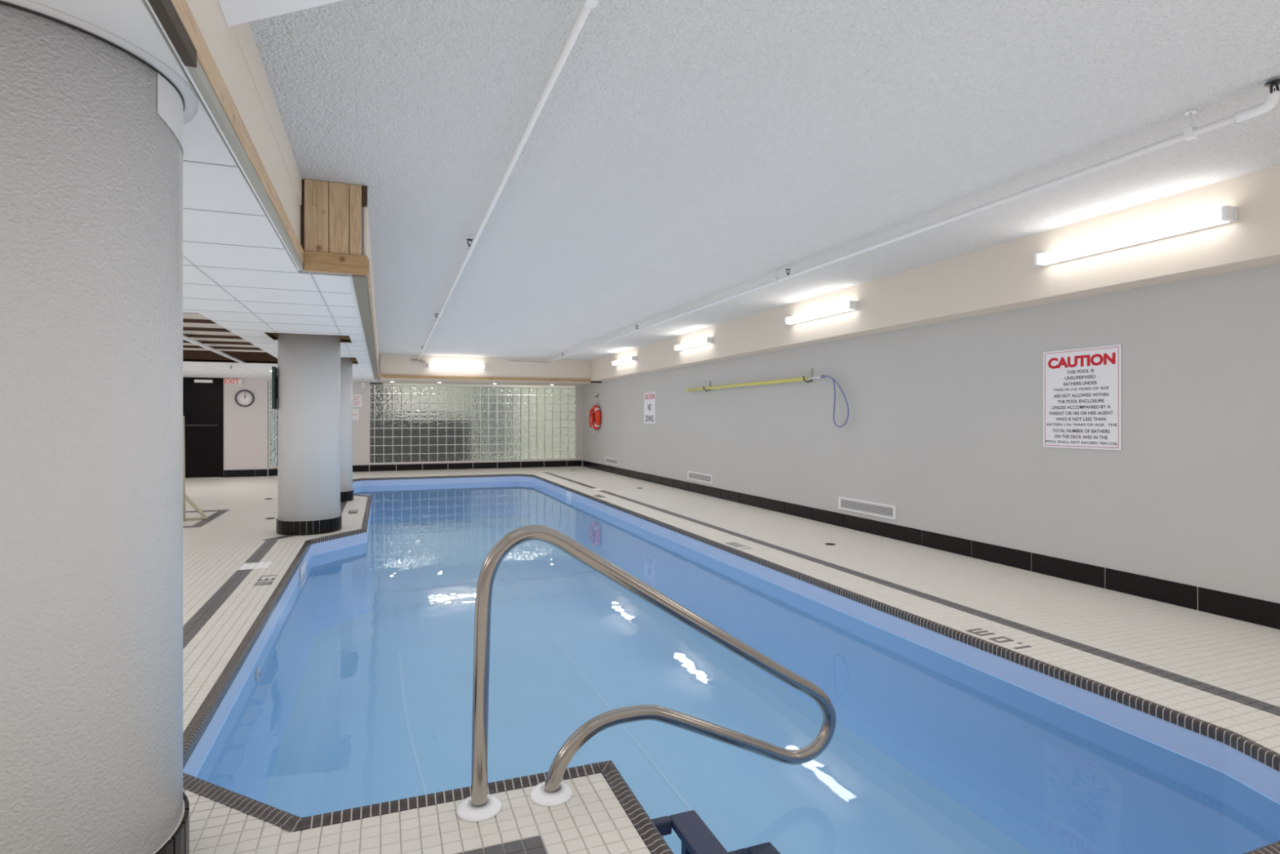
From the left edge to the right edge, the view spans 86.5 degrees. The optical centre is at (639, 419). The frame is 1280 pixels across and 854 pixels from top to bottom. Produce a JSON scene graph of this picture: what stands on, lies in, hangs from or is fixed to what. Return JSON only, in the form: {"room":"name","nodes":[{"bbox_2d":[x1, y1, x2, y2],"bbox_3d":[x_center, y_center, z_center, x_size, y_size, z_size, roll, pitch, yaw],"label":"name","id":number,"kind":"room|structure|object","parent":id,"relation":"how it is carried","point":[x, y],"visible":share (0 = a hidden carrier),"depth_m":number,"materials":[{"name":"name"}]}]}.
{"room":"indoor swimming pool","nodes":[
{"label":"indoor swimming pool","id":0,"kind":"room"},
{"bbox_2d":[29,0,377,382],"bbox_3d":[-5.405,-0.989,5.388,6.095,0.262,19.900,0,0,-21],"label":"ceiling","id":1,"kind":"structure","parent":0,"point":[239,274],"depth_m":3.71,"materials":[{"name":"white ceiling tile"},{"name":"white painted metal grid"}]},
{"bbox_2d":[182,312,277,364],"bbox_3d":[-6.502,-0.987,7.309,4.230,0.307,5.470,0,0,-21],"label":"ceiling slats","id":2,"kind":"structure","parent":1,"relation":"attached to","point":[203,339],"depth_m":8.24,"materials":[{"name":"beige wood"}]},
{"bbox_2d":[194,377,267,477],"bbox_3d":[-9.737,-0.088,13.768,3.910,2.584,0.140,0,0,-21],"label":"wall","id":3,"kind":"structure","parent":0,"point":[245,428],"depth_m":14.26,"materials":[{"name":"grey paint"}]},
{"bbox_2d":[182,377,223,477],"bbox_3d":[-9.062,0.172,13.975,0.880,2.055,0.150,0,0,-21],"label":"door","id":4,"kind":"structure","parent":3,"relation":"in","point":[202,397],"depth_m":13.99,"materials":[{"name":"black"}]},
{"bbox_2d":[223,377,242,384],"bbox_3d":[-8.464,-0.786,14.140,0.325,0.123,0.060,0,0,-21],"label":"exit sign","id":5,"kind":"object","parent":3,"relation":"attached to","point":[226,381],"visible":1,"depth_m":14.12,"materials":[{"name":"white plastic"}]},
{"bbox_2d":[235,390,253,406],"bbox_3d":[-8.272,-0.440,14.227,0.356,0.356,0.036,0,0,-21],"label":"wall clock","id":6,"kind":"object","parent":3,"relation":"attached to","point":[242,397],"visible":1,"depth_m":14.22,"materials":[{"name":"grey plastic"}]},
{"bbox_2d":[223,469,267,477],"bbox_3d":[-8.260,1.126,14.244,0.810,0.148,0.013,0,0,-21],"label":"baseboard","id":7,"kind":"structure","parent":3,"relation":"attached to","point":[237,473],"depth_m":14.23,"materials":[{"name":"black tile"}]},
{"bbox_2d":[267,468,277,475],"bbox_3d":[-7.676,1.127,14.793,0.014,0.147,0.900,0,0,24],"label":"baseboard","id":8,"kind":"structure","parent":3,"relation":"attached to","point":[272,472],"depth_m":14.47,"materials":[{"name":"black tile"}]},
{"bbox_2d":[267,378,277,475],"bbox_3d":[-7.733,0.172,14.835,0.110,2.063,0.930,0,0,24],"label":"trim","id":9,"kind":"structure","parent":3,"relation":"attached to","point":[268,380],"depth_m":14.45,"materials":[{"name":"grey paint"}]},
{"bbox_2d":[267,382,277,466],"bbox_3d":[-7.714,0.110,14.802,0.084,1.814,0.814,0,0,24],"label":"window","id":10,"kind":"structure","parent":3,"relation":"in","point":[272,413],"depth_m":14.45,"materials":[{"name":"clear glass"}]},
{"bbox_2d":[352,360,582,471],"bbox_3d":[-4.522,-0.088,16.432,6.450,2.584,0.140,0,0,-21],"label":"wall","id":11,"kind":"structure","parent":0,"point":[361,428],"depth_m":15.69,"materials":[{"name":"grey paint"}]},
{"bbox_2d":[352,408,359,420],"bbox_3d":[-6.550,-0.110,15.589,0.200,0.260,0.004,0,0,-21],"label":"notice","id":12,"kind":"object","parent":11,"relation":"attached to","point":[355,411],"visible":0.64,"depth_m":15.60,"materials":[{"name":"white paper"}]},
{"bbox_2d":[352,394,362,406],"bbox_3d":[-6.501,-0.430,15.607,0.225,0.280,0.004,0,0,-21],"label":"notice","id":13,"kind":"object","parent":11,"relation":"attached to","point":[357,398],"visible":0.93,"depth_m":15.61,"materials":[{"name":"white paper"}]},
{"bbox_2d":[360,382,364,386],"bbox_3d":[-6.365,-0.795,15.623,0.080,0.110,0.070,0,0,-21],"label":"wall sensor","id":14,"kind":"object","parent":11,"relation":"attached to","point":[362,384],"visible":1,"depth_m":15.60,"materials":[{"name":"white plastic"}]},
{"bbox_2d":[352,460,582,471],"bbox_3d":[-4.492,1.125,16.362,6.416,0.149,0.013,0,0,-21],"label":"baseboard","id":15,"kind":"structure","parent":11,"relation":"attached to","point":[554,463],"depth_m":16.44,"materials":[{"name":"black tile"}]},
{"bbox_2d":[369,384,576,462],"bbox_3d":[-3.958,0.106,16.624,4.934,1.821,0.084,0,0,-21],"label":"window","id":16,"kind":"structure","parent":11,"relation":"in","point":[408,423],"depth_m":16.52,"materials":[{"name":"clear glass"}]},
{"bbox_2d":[382,382,574,387],"bbox_3d":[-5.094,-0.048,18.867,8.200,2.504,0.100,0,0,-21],"label":"trim","id":17,"kind":"structure","parent":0,"point":[390,384],"depth_m":19.01,"materials":[{"name":"white paint"}]},
{"bbox_2d":[369,382,382,384],"bbox_3d":[-7.239,-0.512,17.726,0.980,0.975,0.510,0,0,-21],"label":"trim","id":18,"kind":"structure","parent":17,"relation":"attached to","point":[371,383],"depth_m":17.61,"materials":[{"name":"grey"}]},
{"bbox_2d":[182,466,1279,853],"bbox_3d":[-3.067,1.201,6.351,11.150,0.005,20.050,0,0,-21],"label":"floor","id":19,"kind":"structure","parent":0,"point":[1221,671],"depth_m":4.00,"materials":[{"name":"white tile"}]},
{"bbox_2d":[0,0,198,853],"bbox_3d":[-1.529,0.170,1.657,0.760,2.060,0.760,0,0,-21],"label":"column","id":20,"kind":"structure","parent":19,"relation":"on","point":[92,122],"depth_m":1.50,"materials":[{"name":"grey paint"}]},
{"bbox_2d":[182,415,208,520],"bbox_3d":[-5.803,0.583,8.061,1.047,1.251,0.737,0,0,24],"label":"stand","id":21,"kind":"object","parent":19,"relation":"on","point":[185,496],"visible":0.26,"depth_m":8.03,"materials":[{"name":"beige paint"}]},
{"bbox_2d":[275,333,342,534],"bbox_3d":[-3.576,0.050,7.361,0.638,2.300,0.638,0,0,-21],"label":"column","id":22,"kind":"structure","parent":19,"relation":"on","point":[308,365],"depth_m":7.10,"materials":[{"name":"grey paint"}]},
{"bbox_2d":[271,366,277,408],"bbox_3d":[-3.886,-0.333,7.271,0.042,0.445,0.350,0,0,-21],"label":"board","id":23,"kind":"object","parent":22,"relation":"attached to","point":[274,370],"visible":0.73,"depth_m":7.11,"materials":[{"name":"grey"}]},
{"bbox_2d":[340,356,353,502],"bbox_3d":[-4.591,0.050,10.078,0.638,2.300,0.638,0,0,-21],"label":"column","id":24,"kind":"structure","parent":19,"relation":"on","point":[346,363],"depth_m":9.97,"materials":[{"name":"grey paint"}]},
{"bbox_2d":[456,524,835,822],"bbox_3d":[0.087,0.800,2.315,1.382,0.933,0.136,0,0,-21],"label":"handrail","id":25,"kind":"object","parent":19,"relation":"on","point":[481,806],"visible":1,"depth_m":2.20,"materials":[{"name":"silver metal"}]},
{"bbox_2d":[182,475,1279,853],"bbox_3d":[-1.729,1.770,7.890,3.668,1.100,13.663,0,0,-21],"label":"basin","id":26,"kind":"object","parent":19,"relation":"in","point":[362,695],"visible":0.81,"depth_m":4.72,"materials":[{"name":"blue liquid"}]},
{"bbox_2d":[255,666,260,681],"bbox_3d":[-2.128,1.420,3.793,0.016,0.080,0.080,0,0,-21],"label":"fitting","id":27,"kind":"object","parent":26,"relation":"attached to","point":[258,670],"visible":1,"depth_m":3.77,"materials":[{"name":"white plastic"}]},
{"bbox_2d":[300,560,306,587],"bbox_3d":[-2.943,1.350,5.944,0.012,0.170,0.340,0,0,-21],"label":"skimmer","id":28,"kind":"object","parent":26,"relation":"attached to","point":[303,569],"visible":1,"depth_m":5.91,"materials":[{"name":"white plastic"}]},
{"bbox_2d":[352,480,566,503],"bbox_3d":[-1.729,1.350,7.890,3.660,0.001,13.655,0,0,-21],"label":"wall","id":29,"kind":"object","parent":26,"relation":"in","point":[494,489],"visible":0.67,"depth_m":12.81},
{"bbox_2d":[566,490,572,501],"bbox_3d":[-1.213,1.318,11.685,0.012,0.150,0.340,0,0,-21],"label":"skimmer","id":30,"kind":"object","parent":26,"relation":"attached to","point":[569,495],"visible":1,"depth_m":11.69,"materials":[{"name":"white plastic"}]},
{"bbox_2d":[650,809,780,853],"bbox_3d":[0.498,1.809,1.941,0.800,1.018,0.840,0,0,-21],"label":"steps","id":31,"kind":"structure","parent":26,"relation":"on","point":[695,837],"depth_m":2.18,"materials":[{"name":"blue plastic"}]},
{"bbox_2d":[182,473,1279,853],"bbox_3d":[-1.729,1.211,7.890,3.770,0.048,13.765,0,0,-21],"label":"trim","id":32,"kind":"structure","parent":19,"relation":"on","point":[193,732],"depth_m":2.68,"materials":[{"name":"black tile"}]},
{"bbox_2d":[824,542,835,545],"bbox_3d":[1.828,1.198,6.537,0.104,0.004,0.104,0,0,-21],"label":"floor drain","id":33,"kind":"object","parent":19,"relation":"on","point":[828,544],"visible":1,"depth_m":6.52,"materials":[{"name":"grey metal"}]},
{"bbox_2d":[248,0,1279,359],"bbox_3d":[-0.382,-1.430,7.365,5.410,0.100,20.050,0,0,-21],"label":"ceiling","id":34,"kind":"structure","parent":0,"point":[681,154],"depth_m":3.30,"materials":[{"name":"white paint"}]},
{"bbox_2d":[145,0,303,271],"bbox_3d":[-0.649,-1.113,0.471,0.042,0.533,7.340,0,0,-21],"label":"ceiling beam","id":35,"kind":"structure","parent":34,"relation":"attached to","point":[224,64],"depth_m":2.25,"materials":[{"name":"beige paint"}]},
{"bbox_2d":[217,0,343,26],"bbox_3d":[-0.548,-1.290,1.177,0.694,0.180,2.190,0,0,-21],"label":"bulkhead","id":36,"kind":"object","parent":34,"relation":"attached to","point":[235,12],"visible":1,"depth_m":1.98,"materials":[{"name":"white paint"}]},
{"bbox_2d":[300,178,368,275],"bbox_3d":[-1.780,-1.115,3.963,0.360,0.526,0.048,0,0,-21],"label":"wooden box","id":37,"kind":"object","parent":34,"relation":"attached to","point":[331,212],"depth_m":3.95,"materials":[{"name":"brown wood"}]},
{"bbox_2d":[351,202,379,379],"bbox_3d":[-3.587,-1.110,9.145,0.094,0.540,10.955,0,0,-21],"label":"trim","id":38,"kind":"structure","parent":34,"relation":"attached to","point":[363,285],"depth_m":5.21,"materials":[{"name":"beige paint"}]},
{"bbox_2d":[380,353,591,386],"bbox_3d":[-3.590,-1.120,15.854,4.605,0.520,1.600,0,0,-21],"label":"soffit","id":39,"kind":"structure","parent":34,"relation":"attached to","point":[390,364],"depth_m":15.15,"materials":[{"name":"beige paint"}]},
{"bbox_2d":[427,363,485,368],"bbox_3d":[-3.983,-1.165,14.793,1.214,0.086,0.108,0,0,-21],"label":"strip light","id":40,"kind":"object","parent":39,"relation":"attached to","point":[429,365],"visible":1,"depth_m":14.75,"materials":[{"name":"white paint"}]},
{"bbox_2d":[379,373,601,382],"bbox_3d":[-3.351,-0.902,15.071,5.219,0.095,0.034,0,0,-21],"label":"trim","id":41,"kind":"structure","parent":39,"relation":"attached to","point":[380,375],"depth_m":15.03,"materials":[{"name":"brown wood"}]},
{"bbox_2d":[411,0,599,363],"bbox_3d":[-1.870,-1.293,6.927,0.293,0.172,16.282,0,0,-21],"label":"pipe","id":42,"kind":"object","parent":34,"relation":"hanging from","point":[587,6],"visible":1,"depth_m":2.92,"materials":[{"name":"white metal"}]},
{"bbox_2d":[509,79,1279,364],"bbox_3d":[-0.132,-1.317,9.000,0.812,0.124,13.653,0,0,-21],"label":"pipe","id":43,"kind":"object","parent":34,"relation":"hanging from","point":[1273,97],"visible":1,"depth_m":3.63,"materials":[{"name":"white metal"}]},
{"bbox_2d":[582,164,1279,384],"bbox_3d":[1.916,-1.137,8.153,0.255,0.485,19.900,0,0,-21],"label":"beam","id":44,"kind":"structure","parent":34,"relation":"attached to","point":[1003,277],"depth_m":5.21,"materials":[{"name":"beige paint"}]},
{"bbox_2d":[611,355,636,365],"bbox_3d":[-0.325,-1.165,13.570,0.108,0.086,1.214,0,0,-21],"label":"strip light","id":45,"kind":"object","parent":44,"relation":"attached to","point":[633,358],"visible":1,"depth_m":13.41,"materials":[{"name":"white paint"}]},
{"bbox_2d":[612,356,632,364],"bbox_3d":[-0.337,-1.165,13.566,0.075,0.080,1.150,0,0,-21],"label":"diffuser","id":46,"kind":"object","parent":45,"relation":"attached to","point":[628,359],"depth_m":13.54,"materials":[{"name":"white plastic"}]},
{"bbox_2d":[674,337,713,351],"bbox_3d":[0.817,-1.165,10.549,0.108,0.086,1.214,0,0,-21],"label":"strip light","id":47,"kind":"object","parent":44,"relation":"attached to","point":[706,340],"visible":1,"depth_m":10.40,"materials":[{"name":"white paint"}]},
{"bbox_2d":[784,300,858,324],"bbox_3d":[1.972,-1.165,7.490,0.108,0.086,1.214,0,0,-21],"label":"strip light","id":48,"kind":"object","parent":44,"relation":"attached to","point":[851,305],"visible":1,"depth_m":7.36,"materials":[{"name":"white paint"}]},
{"bbox_2d":[1034,205,1237,266],"bbox_3d":[3.134,-1.165,4.412,0.108,0.086,1.214,0,0,-21],"label":"strip light","id":49,"kind":"object","parent":44,"relation":"attached to","point":[1225,215],"visible":1,"depth_m":4.26,"materials":[{"name":"white paint"}]},
{"bbox_2d":[582,262,1279,603],"bbox_3d":[2.079,-0.088,8.294,0.150,2.584,20.050,0,0,-21],"label":"wall","id":50,"kind":"structure","parent":0,"point":[944,427],"depth_m":5.47,"materials":[{"name":"grey paint"}]},
{"bbox_2d":[604,457,617,465],"bbox_3d":[-0.638,0.935,15.258,0.012,0.138,0.910,0,0,-21],"label":"air vent","id":51,"kind":"object","parent":50,"relation":"in","point":[607,460],"visible":1,"depth_m":15.25,"materials":[{"name":"white metal"}]},
{"bbox_2d":[644,391,655,423],"bbox_3d":[0.186,-0.228,13.079,0.009,0.615,0.580,0,0,-21],"label":"sign","id":52,"kind":"object","parent":50,"relation":"attached to","point":[649,397],"visible":1,"depth_m":13.04,"materials":[{"name":"white"}]},
{"bbox_2d":[687,471,712,484],"bbox_3d":[0.966,0.935,11.011,0.012,0.138,0.910,0,0,-21],"label":"air vent","id":53,"kind":"object","parent":50,"relation":"in","point":[700,477],"visible":1,"depth_m":10.99,"materials":[{"name":"white metal"}]},
{"bbox_2d":[702,380,711,391],"bbox_3d":[1.045,-0.524,10.635,0.129,0.172,0.024,0,0,-21],"label":"hook","id":54,"kind":"object","parent":50,"relation":"attached to","point":[709,380],"visible":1,"depth_m":10.65,"materials":[{"name":"grey metal"}]},
{"bbox_2d":[684,374,848,427],"bbox_3d":[1.506,-0.211,9.359,0.044,0.602,4.274,0,0,-21],"label":"pole","id":55,"kind":"object","parent":54,"relation":"hanging from","point":[800,379],"visible":1,"depth_m":8.53,"materials":[{"name":"yellow metal"}]},
{"bbox_2d":[803,368,813,382],"bbox_3d":[1.999,-0.524,8.109,0.129,0.172,0.024,0,0,-21],"label":"hook","id":56,"kind":"object","parent":50,"relation":"attached to","point":[811,369],"visible":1,"depth_m":8.12,"materials":[{"name":"grey metal"}]},
{"bbox_2d":[838,496,896,519],"bbox_3d":[2.397,0.935,7.223,0.012,0.138,0.910,0,0,-21],"label":"air vent","id":57,"kind":"object","parent":50,"relation":"in","point":[887,511],"visible":1,"depth_m":7.18,"materials":[{"name":"white metal"}]},
{"bbox_2d":[582,460,1279,629],"bbox_3d":[2.029,1.125,8.195,0.013,0.149,19.900,0,0,-21],"label":"baseboard","id":58,"kind":"structure","parent":50,"relation":"attached to","point":[1245,608],"depth_m":5.38,"materials":[{"name":"black tile"}]},
{"bbox_2d":[1043,344,1121,450],"bbox_3d":[3.237,-0.153,5.001,0.009,0.737,0.594,0,0,-21],"label":"caution sign","id":59,"kind":"object","parent":50,"relation":"attached to","point":[1082,387],"visible":1,"depth_m":4.98,"materials":[{"name":"white"}]},
{"bbox_3d":[-1.031,-0.575,16.200,0.081,0.110,0.040,0,0,-21],"label":"hook","id":60,"kind":"object","parent":50,"relation":"attached to","visible":0},
{"bbox_2d":[589,398,600,435],"bbox_3d":[-1.091,-0.063,16.178,0.187,0.886,0.594,0,0,-21],"label":"buoy","id":61,"kind":"object","parent":60,"relation":"hanging from","point":[595,410],"visible":1,"depth_m":16.09,"materials":[{"name":"red plastic"}]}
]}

